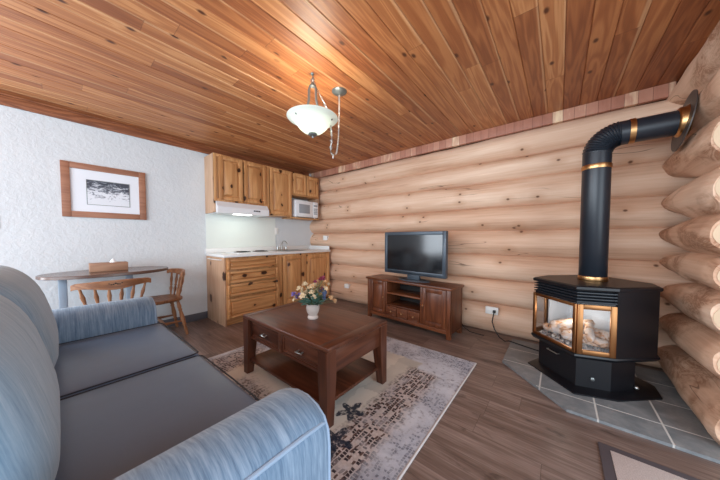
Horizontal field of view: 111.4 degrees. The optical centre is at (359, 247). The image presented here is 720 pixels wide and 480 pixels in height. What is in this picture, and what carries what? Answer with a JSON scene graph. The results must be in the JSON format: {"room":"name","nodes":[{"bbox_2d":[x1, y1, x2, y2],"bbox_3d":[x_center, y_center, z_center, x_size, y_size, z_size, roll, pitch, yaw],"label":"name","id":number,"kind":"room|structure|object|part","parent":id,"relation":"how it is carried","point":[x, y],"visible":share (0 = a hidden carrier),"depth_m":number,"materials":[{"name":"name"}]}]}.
{"room":"cabin living room","nodes":[
{"label":"cabin living room","id":0,"kind":"room"},
{"bbox_2d":[0,105,313,320],"bbox_3d":[-2.841,-0.180,2.811,0.120,2.447,6.400,2,3,39],"label":"wall","id":1,"kind":"structure","parent":0,"point":[36,239],"depth_m":2.68,"materials":[{"name":"white paint"}]},
{"bbox_2d":[60,160,146,219],"bbox_3d":[-2.803,-0.606,2.727,0.022,0.565,0.655,2,3,39],"label":"picture frame","id":2,"kind":"object","parent":1,"relation":"attached to","point":[87,190],"visible":1,"depth_m":2.69,"materials":[{"name":"brown wood"}]},
{"bbox_2d":[86,179,129,207],"bbox_3d":[-2.796,-0.595,2.740,0.002,0.267,0.340,2,3,39],"label":"print","id":3,"kind":"object","parent":2,"relation":"attached to","point":[100,193],"depth_m":2.73,"materials":[{"name":"grey paper"}]},
{"bbox_2d":[0,92,308,175],"bbox_3d":[-2.912,-1.336,2.567,0.022,0.088,6.000,2,3,39],"label":"trim","id":4,"kind":"structure","parent":1,"relation":"attached to","point":[8,101],"depth_m":2.73,"materials":[{"name":"brown wood"}]},
{"bbox_2d":[158,311,207,326],"bbox_3d":[-3.500,1.028,1.936,0.014,0.100,4.140,2,3,39],"label":"baseboard","id":5,"kind":"structure","parent":1,"relation":"attached to","point":[202,315],"depth_m":3.38,"materials":[{"name":"rubber"}]},
{"bbox_2d":[204,153,266,213],"bbox_3d":[-1.821,-0.884,3.673,0.344,0.790,0.773,2,3,39],"label":"upper cabinet","id":6,"kind":"object","parent":1,"relation":"attached to","point":[227,178],"visible":0.99,"depth_m":3.46,"materials":[{"name":"brown wood"}]},
{"bbox_3d":[-2.071,-0.873,3.390,0.312,0.790,0.018,2,3,39],"label":"panel","id":7,"kind":"part","parent":6,"relation":"part of","materials":[{"name":"brown wood"}]},
{"bbox_3d":[-1.804,-0.953,3.439,0.026,0.595,0.315,2,3,39],"label":"door","id":8,"kind":"part","parent":6,"relation":"part of","materials":[{"name":"brown wood"}]},
{"bbox_2d":[208,201,268,216],"bbox_3d":[-1.803,-0.559,3.682,0.376,0.166,0.748,2,3,39],"label":"range hood","id":9,"kind":"object","parent":6,"relation":"attached to","point":[222,208],"visible":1,"depth_m":3.55,"materials":[{"name":"white metal"}]},
{"bbox_3d":[-1.580,-0.963,3.714,0.026,0.595,0.345,2,3,39],"label":"door","id":10,"kind":"part","parent":6,"relation":"part of","materials":[{"name":"brown wood"}]},
{"bbox_2d":[205,214,275,247],"bbox_3d":[-1.849,-0.249,3.933,0.006,0.489,1.105,2,3,39],"label":"backsplash panel","id":11,"kind":"object","parent":1,"relation":"attached to","point":[222,231],"visible":1,"depth_m":3.86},
{"bbox_2d":[266,166,291,217],"bbox_3d":[-1.433,-0.912,4.151,0.344,0.770,0.454,2,3,39],"label":"upper cabinet","id":12,"kind":"object","parent":1,"relation":"attached to","point":[279,186],"visible":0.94,"depth_m":4.02,"materials":[{"name":"brown wood"}]},
{"bbox_2d":[282,172,318,220],"bbox_3d":[-1.095,-0.918,4.568,0.344,0.790,0.612,2,3,39],"label":"upper cabinet","id":13,"kind":"object","parent":1,"relation":"attached to","point":[304,187],"visible":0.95,"depth_m":4.46,"materials":[{"name":"brown wood"}]},
{"bbox_3d":[-1.062,-1.110,4.349,0.026,0.350,0.275,2,3,39],"label":"door","id":14,"kind":"part","parent":13,"relation":"part of","materials":[{"name":"brown wood"}]},
{"bbox_2d":[282,217,318,220],"bbox_3d":[-1.105,-0.532,4.590,0.318,0.018,0.612,2,3,39],"label":"shelf","id":15,"kind":"object","parent":13,"relation":"attached to","point":[292,218],"depth_m":4.55,"materials":[{"name":"brown wood"}]},
{"bbox_2d":[292,200,317,218],"bbox_3d":[-1.079,-0.691,4.554,0.340,0.300,0.510,2,3,39],"label":"microwave","id":16,"kind":"object","parent":13,"relation":"on","point":[302,209],"visible":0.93,"depth_m":4.40,"materials":[{"name":"white plastic"}]},
{"bbox_3d":[-0.998,-0.691,4.404,0.020,0.282,0.370,2,3,39],"label":"door","id":17,"kind":"part","parent":16,"relation":"part of","materials":[{"name":"white plastic"}]},
{"bbox_3d":[-0.839,-0.698,4.600,0.020,0.282,0.125,2,3,39],"label":"control panel","id":18,"kind":"part","parent":16,"relation":"part of","materials":[{"name":"white plastic"}]},
{"bbox_3d":[-0.992,-1.115,4.476,0.018,0.390,0.612,2,3,39],"label":"frame","id":19,"kind":"part","parent":13,"relation":"part of","materials":[{"name":"brown wood"}]},
{"bbox_3d":[-0.881,-1.118,4.572,0.026,0.350,0.270,2,3,39],"label":"door","id":20,"kind":"part","parent":13,"relation":"part of","materials":[{"name":"brown wood"}]},
{"bbox_3d":[-0.919,-0.741,4.815,0.314,0.382,0.016,2,3,39],"label":"panel","id":21,"kind":"part","parent":13,"relation":"part of","materials":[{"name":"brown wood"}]},
{"bbox_2d":[0,0,719,173],"bbox_3d":[-0.603,-1.374,0.952,6.200,0.080,6.400,2,3,39],"label":"ceiling","id":22,"kind":"structure","parent":0,"point":[226,75],"depth_m":1.80,"materials":[{"name":"brown wood"}]},
{"bbox_2d":[287,73,346,158],"bbox_3d":[-0.324,-1.069,2.016,0.400,0.609,0.566,2,3,39],"label":"pendant lamp","id":23,"kind":"object","parent":22,"relation":"hanging from","point":[313,120],"visible":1,"depth_m":1.89,"materials":[{"name":"white glass"}]},
{"bbox_3d":[-0.376,-0.968,1.955,0.400,0.123,0.400,2,3,39],"label":"lamp shade","id":24,"kind":"part","parent":23,"relation":"part of","materials":[{"name":"white glass"}]},
{"bbox_3d":[-0.254,-1.053,2.046,0.076,0.574,0.304,2,3,39],"label":"cord","id":25,"kind":"part","parent":23,"relation":"part of","materials":[{"name":"white plastic"}]},
{"bbox_3d":[-0.251,-1.067,2.047,0.089,0.558,0.315,2,3,39],"label":"chain","id":26,"kind":"part","parent":23,"relation":"part of","materials":[{"name":"silver metal"}]},
{"bbox_2d":[166,296,719,479],"bbox_3d":[-0.603,1.161,1.048,6.000,0.100,6.400,2,3,39],"label":"floor","id":27,"kind":"structure","parent":0,"point":[498,425],"depth_m":1.46,"materials":[{"name":"laminate"}]},
{"bbox_2d":[35,266,167,308],"bbox_3d":[-2.568,0.647,2.551,0.624,0.815,0.944,2,3,39],"label":"dining table","id":28,"kind":"object","parent":27,"relation":"on","point":[62,277],"visible":0.71,"depth_m":2.35,"materials":[{"name":"brown wood"}]},
{"bbox_3d":[-2.849,0.669,2.368,0.055,0.785,0.056,2,3,39],"label":"leg","id":29,"kind":"part","parent":28,"relation":"part of","materials":[{"name":"metal"}]},
{"bbox_2d":[89,259,127,272],"bbox_3d":[-2.588,0.178,2.533,0.130,0.122,0.274,2,3,39],"label":"tissue box","id":30,"kind":"object","parent":28,"relation":"on","point":[112,265],"visible":1,"depth_m":2.49,"materials":[{"name":"brown wood"}]},
{"bbox_3d":[-2.554,0.655,2.732,0.055,0.785,0.056,2,3,39],"label":"leg","id":31,"kind":"part","parent":28,"relation":"part of","materials":[{"name":"metal"}]},
{"bbox_2d":[70,277,150,304],"bbox_3d":[-2.378,0.676,2.372,0.458,0.775,0.527,2,3,39],"label":"dining chair","id":32,"kind":"object","parent":27,"relation":"on","point":[110,285],"visible":0.29,"depth_m":2.20,"materials":[{"name":"brown wood"}]},
{"bbox_3d":[-2.245,0.337,2.251,0.111,0.088,0.527,2,3,39],"label":"rail","id":33,"kind":"part","parent":32,"relation":"part of","materials":[{"name":"brown wood"}]},
{"bbox_2d":[150,268,188,334],"bbox_3d":[-2.341,0.656,2.903,0.527,0.775,0.458,2,3,39],"label":"dining chair","id":34,"kind":"object","parent":27,"relation":"on","point":[170,298],"visible":0.7,"depth_m":2.96,"materials":[{"name":"brown wood"}]},
{"bbox_3d":[-2.349,0.614,2.893,0.426,0.035,0.410,2,3,39],"label":"seat","id":35,"kind":"part","parent":34,"relation":"part of","materials":[{"name":"brown wood"}]},
{"bbox_3d":[-2.373,0.825,3.137,0.047,0.421,0.118,0,2,-1],"label":"leg","id":36,"kind":"part","parent":34,"relation":"part of","materials":[{"name":"brown wood"}]},
{"bbox_3d":[-2.234,0.308,3.023,0.527,0.088,0.111,2,3,39],"label":"rail","id":37,"kind":"part","parent":34,"relation":"part of","materials":[{"name":"brown wood"}]},
{"bbox_3d":[-2.113,0.833,2.926,0.118,0.421,0.047,0,2,-11],"label":"leg","id":38,"kind":"part","parent":34,"relation":"part of","materials":[{"name":"brown wood"}]},
{"bbox_2d":[206,255,279,326],"bbox_3d":[-1.718,0.565,3.632,0.625,0.898,0.826,2,3,39],"label":"base cabinet","id":39,"kind":"object","parent":27,"relation":"on","point":[236,286],"visible":0.91,"depth_m":3.37,"materials":[{"name":"brown wood"}]},
{"bbox_3d":[-1.963,0.575,3.354,0.595,0.898,0.019,2,3,39],"label":"panel","id":40,"kind":"part","parent":39,"relation":"part of","materials":[{"name":"brown wood"}]},
{"bbox_3d":[-1.477,0.384,3.450,0.029,0.152,0.725,2,3,39],"label":"drawer","id":41,"kind":"part","parent":39,"relation":"part of","materials":[{"name":"brown wood"}]},
{"bbox_3d":[-1.477,0.217,3.443,0.029,0.137,0.725,2,3,39],"label":"drawer","id":42,"kind":"part","parent":39,"relation":"part of","materials":[{"name":"brown wood"}]},
{"bbox_3d":[-1.477,0.794,3.465,0.029,0.252,0.725,2,3,39],"label":"drawer","id":43,"kind":"part","parent":39,"relation":"part of","materials":[{"name":"brown wood"}]},
{"bbox_3d":[-1.477,0.558,3.456,0.029,0.155,0.725,2,3,39],"label":"drawer","id":44,"kind":"part","parent":39,"relation":"part of","materials":[{"name":"brown wood"}]},
{"bbox_2d":[279,252,329,305],"bbox_3d":[-1.119,0.537,4.358,0.604,0.898,1.053,2,3,39],"label":"base cabinet","id":45,"kind":"object","parent":27,"relation":"on","point":[294,269],"visible":0.64,"depth_m":4.03,"materials":[{"name":"brown wood"}]},
{"bbox_2d":[205,245,330,257],"bbox_3d":[-1.376,0.046,4.033,0.627,0.105,1.868,2,3,39],"label":"countertop","id":46,"kind":"structure","parent":45,"relation":"on","point":[215,252],"depth_m":3.87,"materials":[{"name":"white laminate"}]},
{"bbox_2d":[225,250,277,253],"bbox_3d":[-1.627,0.062,3.716,0.440,0.024,0.600,2,3,39],"label":"cooktop","id":47,"kind":"object","parent":46,"relation":"in","point":[255,251],"visible":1,"depth_m":3.57,"materials":[{"name":"white ceramic"}]},
{"bbox_2d":[276,241,287,249],"bbox_3d":[-1.339,-0.035,4.329,0.181,0.169,0.220,2,3,39],"label":"faucet","id":48,"kind":"object","parent":46,"relation":"on","point":[283,241],"visible":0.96,"depth_m":4.36,"materials":[{"name":"silver metal"}]},
{"bbox_2d":[272,249,305,250],"bbox_3d":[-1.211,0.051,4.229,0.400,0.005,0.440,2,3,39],"label":"sink","id":49,"kind":"object","parent":46,"relation":"in","point":[293,249],"visible":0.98,"depth_m":4.23,"materials":[{"name":"silver metal"}]},
{"bbox_3d":[-1.060,0.505,3.971,0.027,0.752,0.410,2,3,39],"label":"door","id":50,"kind":"part","parent":45,"relation":"part of","materials":[{"name":"brown wood"}]},
{"bbox_3d":[-0.738,0.490,4.369,0.027,0.752,0.513,2,3,39],"label":"door","id":51,"kind":"part","parent":45,"relation":"part of","materials":[{"name":"brown wood"}]},
{"bbox_2d":[206,337,476,479],"bbox_3d":[-0.635,1.079,1.740,2.009,0.014,2.938,2,3,39],"label":"area rug","id":52,"kind":"object","parent":27,"relation":"on","point":[378,430],"visible":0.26,"depth_m":1.70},
{"bbox_2d":[0,265,330,479],"bbox_3d":[-1.248,0.597,1.104,2.281,1.005,0.950,2,3,39],"label":"sofa","id":53,"kind":"object","parent":52,"relation":"on","point":[105,390],"visible":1,"depth_m":0.81,"materials":[{"name":"blue fabric"}]},
{"bbox_2d":[0,265,58,366],"bbox_3d":[-1.741,0.366,1.186,0.856,0.550,0.354,2,3,39],"label":"cushion","id":54,"kind":"object","parent":53,"relation":"on","point":[15,285],"depth_m":1.11,"materials":[{"name":"blue fabric"}]},
{"bbox_2d":[0,295,60,479],"bbox_3d":[-1.057,0.387,0.633,0.856,0.550,0.354,2,3,39],"label":"cushion","id":55,"kind":"object","parent":53,"relation":"on","point":[30,401],"depth_m":0.57,"materials":[{"name":"blue fabric"}]},
{"bbox_3d":[-2.031,0.715,1.738,0.272,0.581,0.900,2,3,39],"label":"arm","id":56,"kind":"part","parent":53,"relation":"part of","materials":[{"name":"blue fabric"}]},
{"bbox_2d":[54,324,198,398],"bbox_3d":[-1.513,0.695,1.471,0.861,0.151,0.718,2,3,39],"label":"seat cushion","id":57,"kind":"object","parent":53,"relation":"on","point":[91,360],"depth_m":1.44,"materials":[{"name":"grey fabric"}]},
{"bbox_2d":[55,356,256,479],"bbox_3d":[-0.838,0.716,0.924,0.861,0.151,0.718,2,3,39],"label":"seat cushion","id":58,"kind":"object","parent":53,"relation":"on","point":[109,430],"depth_m":0.94,"materials":[{"name":"grey fabric"}]},
{"bbox_3d":[-0.470,0.763,0.475,0.272,0.581,0.900,2,3,39],"label":"arm","id":59,"kind":"part","parent":53,"relation":"part of","materials":[{"name":"blue fabric"}]},
{"bbox_2d":[243,301,386,428],"bbox_3d":[-0.390,0.819,2.021,1.040,0.493,0.647,2,3,39],"label":"coffee table","id":60,"kind":"object","parent":52,"relation":"on","point":[321,358],"visible":0.94,"depth_m":1.81,"materials":[{"name":"brown wood"}]},
{"bbox_3d":[-0.935,0.830,2.099,0.080,0.464,0.080,2,3,39],"label":"leg","id":61,"kind":"part","parent":60,"relation":"part of","materials":[{"name":"brown wood"}]},
{"bbox_3d":[-0.668,0.678,2.030,0.410,0.126,0.262,2,3,39],"label":"drawer","id":62,"kind":"part","parent":60,"relation":"part of","materials":[{"name":"brown wood"}]},
{"bbox_3d":[-0.573,0.692,1.791,0.874,0.161,0.025,2,3,39],"label":"drawer rail","id":63,"kind":"part","parent":60,"relation":"part of","materials":[{"name":"brown wood"}]},
{"bbox_3d":[-0.318,0.689,1.747,0.410,0.126,0.262,2,3,39],"label":"drawer","id":64,"kind":"part","parent":60,"relation":"part of","materials":[{"name":"brown wood"}]},
{"bbox_2d":[306,303,319,319],"bbox_3d":[-0.381,0.512,1.989,0.112,0.122,0.112,2,3,39],"label":"vase","id":65,"kind":"object","parent":60,"relation":"on","point":[312,310],"visible":0.8,"depth_m":1.95,"materials":[{"name":"ceramic"}]},
{"bbox_2d":[291,276,336,305],"bbox_3d":[-0.374,0.368,1.984,0.372,0.282,0.236,0,2,8],"label":"flower bouquet","id":66,"kind":"object","parent":65,"relation":"in","point":[312,297],"visible":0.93,"depth_m":1.97,"materials":[{"name":"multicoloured plant"}]},
{"bbox_3d":[-0.375,0.384,1.984,0.322,0.251,0.159,0,2,1],"label":"stem","id":67,"kind":"part","parent":66,"relation":"part of","materials":[{"name":"green plant"}]},
{"bbox_2d":[250,349,377,403],"bbox_3d":[-0.390,0.948,2.026,0.944,0.023,0.606,2,3,39],"label":"shelf","id":68,"kind":"object","parent":60,"relation":"attached to","point":[296,375],"depth_m":1.85,"materials":[{"name":"brown wood"}]},
{"bbox_3d":[-0.201,0.852,1.505,0.080,0.464,0.080,2,3,39],"label":"leg","id":69,"kind":"part","parent":60,"relation":"part of","materials":[{"name":"brown wood"}]},
{"bbox_3d":[0.155,0.836,1.945,0.080,0.464,0.080,2,3,39],"label":"leg","id":70,"kind":"part","parent":60,"relation":"part of","materials":[{"name":"brown wood"}]},
{"bbox_2d":[366,274,463,340],"bbox_3d":[0.666,0.732,3.289,1.290,0.590,0.376,2,3,44],"label":"stand","id":71,"kind":"object","parent":27,"relation":"on","point":[436,306],"visible":1,"depth_m":3.06,"materials":[{"name":"brown wood"}]},
{"bbox_3d":[0.145,0.733,3.615,0.050,0.562,0.045,2,3,44],"label":"leg","id":72,"kind":"part","parent":71,"relation":"part of","materials":[{"name":"brown wood"}]},
{"bbox_3d":[0.251,0.689,3.486,0.272,0.451,0.018,2,3,44],"label":"door","id":73,"kind":"part","parent":71,"relation":"part of","materials":[{"name":"brown wood"}]},
{"bbox_3d":[0.428,0.858,3.318,0.164,0.125,0.022,2,3,44],"label":"drawer","id":74,"kind":"part","parent":71,"relation":"part of","materials":[{"name":"brown wood"}]},
{"bbox_3d":[0.552,0.863,3.198,0.164,0.125,0.022,2,3,44],"label":"drawer","id":75,"kind":"part","parent":71,"relation":"part of","materials":[{"name":"brown wood"}]},
{"bbox_2d":[387,289,419,299],"bbox_3d":[0.663,0.622,3.303,0.516,0.018,0.314,2,3,44],"label":"shelf","id":76,"kind":"object","parent":71,"relation":"attached to","point":[411,293],"depth_m":3.34,"materials":[{"name":"brown wood"}]},
{"bbox_2d":[387,300,419,312],"bbox_3d":[0.663,0.782,3.309,0.516,0.018,0.314,2,3,44],"label":"shelf","id":77,"kind":"object","parent":71,"relation":"attached to","point":[413,305],"depth_m":3.31,"materials":[{"name":"brown wood"}]},
{"bbox_3d":[0.675,0.867,3.078,0.164,0.125,0.022,2,3,44],"label":"drawer","id":78,"kind":"part","parent":71,"relation":"part of","materials":[{"name":"brown wood"}]},
{"bbox_2d":[385,231,447,282],"bbox_3d":[0.712,0.114,3.245,0.915,0.645,0.240,2,3,44],"label":"television","id":79,"kind":"object","parent":71,"relation":"on","point":[416,254],"visible":1,"depth_m":3.17,"materials":[{"name":"black plastic"}]},
{"bbox_3d":[0.788,0.707,3.414,1.210,0.490,0.010,2,3,44],"label":"panel","id":80,"kind":"part","parent":71,"relation":"part of","materials":[{"name":"brown wood"}]},
{"bbox_3d":[0.865,0.711,2.889,0.302,0.451,0.018,2,3,44],"label":"door","id":81,"kind":"part","parent":71,"relation":"part of","materials":[{"name":"brown wood"}]},
{"bbox_3d":[1.005,0.765,2.779,0.050,0.562,0.045,2,3,44],"label":"leg","id":82,"kind":"part","parent":71,"relation":"part of","materials":[{"name":"brown wood"}]},
{"bbox_3d":[1.118,0.731,2.873,0.022,0.502,0.330,2,3,44],"label":"panel","id":83,"kind":"part","parent":71,"relation":"part of","materials":[{"name":"brown wood"}]},
{"bbox_3d":[1.208,0.757,2.986,0.050,0.562,0.045,2,3,44],"label":"leg","id":84,"kind":"part","parent":71,"relation":"part of","materials":[{"name":"brown wood"}]},
{"bbox_2d":[502,339,719,463],"bbox_3d":[1.803,1.066,1.985,1.122,0.019,1.106,2,3,39],"label":"hearth pad","id":85,"kind":"object","parent":27,"relation":"on","point":[669,421],"visible":0.58,"depth_m":1.62,"materials":[{"name":"tile"}]},
{"bbox_2d":[528,275,663,401],"bbox_3d":[1.875,0.661,2.011,0.682,0.788,0.644,0,2,-4],"label":"gas stove","id":86,"kind":"object","parent":85,"relation":"on","point":[592,335],"visible":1,"depth_m":1.78,"materials":[{"name":"black metal"}]},
{"bbox_3d":[1.875,1.037,2.026,0.682,0.035,0.644,0,2,-4],"label":"plate","id":87,"kind":"part","parent":86,"relation":"part of","materials":[{"name":"black metal"}]},
{"bbox_3d":[1.879,0.283,1.997,0.664,0.031,0.608,0,2,-4],"label":"plate","id":88,"kind":"part","parent":86,"relation":"part of","materials":[{"name":"black metal"}]},
{"bbox_2d":[577,89,698,281],"bbox_3d":[2.049,-0.398,1.872,0.557,1.340,0.350,2,3,39],"label":"pipe","id":89,"kind":"object","parent":86,"relation":"on","point":[596,169],"visible":1,"depth_m":1.91,"materials":[{"name":"black metal"}]},
{"bbox_2d":[598,442,699,479],"bbox_3d":[1.275,1.114,0.814,0.620,0.011,0.965,2,3,39],"label":"doormat","id":90,"kind":"object","parent":27,"relation":"on","point":[617,464],"visible":1,"depth_m":1.22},
{"bbox_2d":[310,99,697,367],"bbox_3d":[0.986,-0.199,3.571,4.871,2.465,0.369,2,3,39],"label":"wall","id":91,"kind":"structure","parent":0,"point":[509,206],"depth_m":2.82,"materials":[{"name":"beige wood"}]},
{"bbox_2d":[485,306,498,314],"bbox_3d":[1.570,0.745,2.922,0.135,0.085,0.059,2,3,39],"label":"wall outlet","id":92,"kind":"object","parent":91,"relation":"attached to","point":[488,309],"visible":0.94,"depth_m":2.90,"materials":[{"name":"white plastic"}]},
{"bbox_3d":[1.566,0.749,2.868,0.030,0.032,0.031,2,3,39],"label":"plug","id":93,"kind":"object","parent":92,"relation":"attached to","visible":0},
{"bbox_2d":[492,313,538,350],"bbox_3d":[1.684,0.908,2.607,0.054,0.277,0.606,-1,2,-30],"label":"power cable","id":94,"kind":"object","parent":93,"relation":"attached to","point":[493,313],"visible":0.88,"depth_m":2.69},
{"bbox_2d":[311,81,675,177],"bbox_3d":[0.831,-1.373,3.502,4.620,0.111,0.050,2,3,39],"label":"trim","id":95,"kind":"structure","parent":91,"relation":"attached to","point":[661,92],"depth_m":2.67,"materials":[{"name":"brown wood"}]},
{"bbox_2d":[657,21,719,444],"bbox_3d":[2.031,-0.133,1.147,0.412,2.527,2.554,2,3,39],"label":"wall","id":96,"kind":"structure","parent":0,"point":[692,365],"depth_m":1.57,"materials":[{"name":"beige wood"}]}
]}

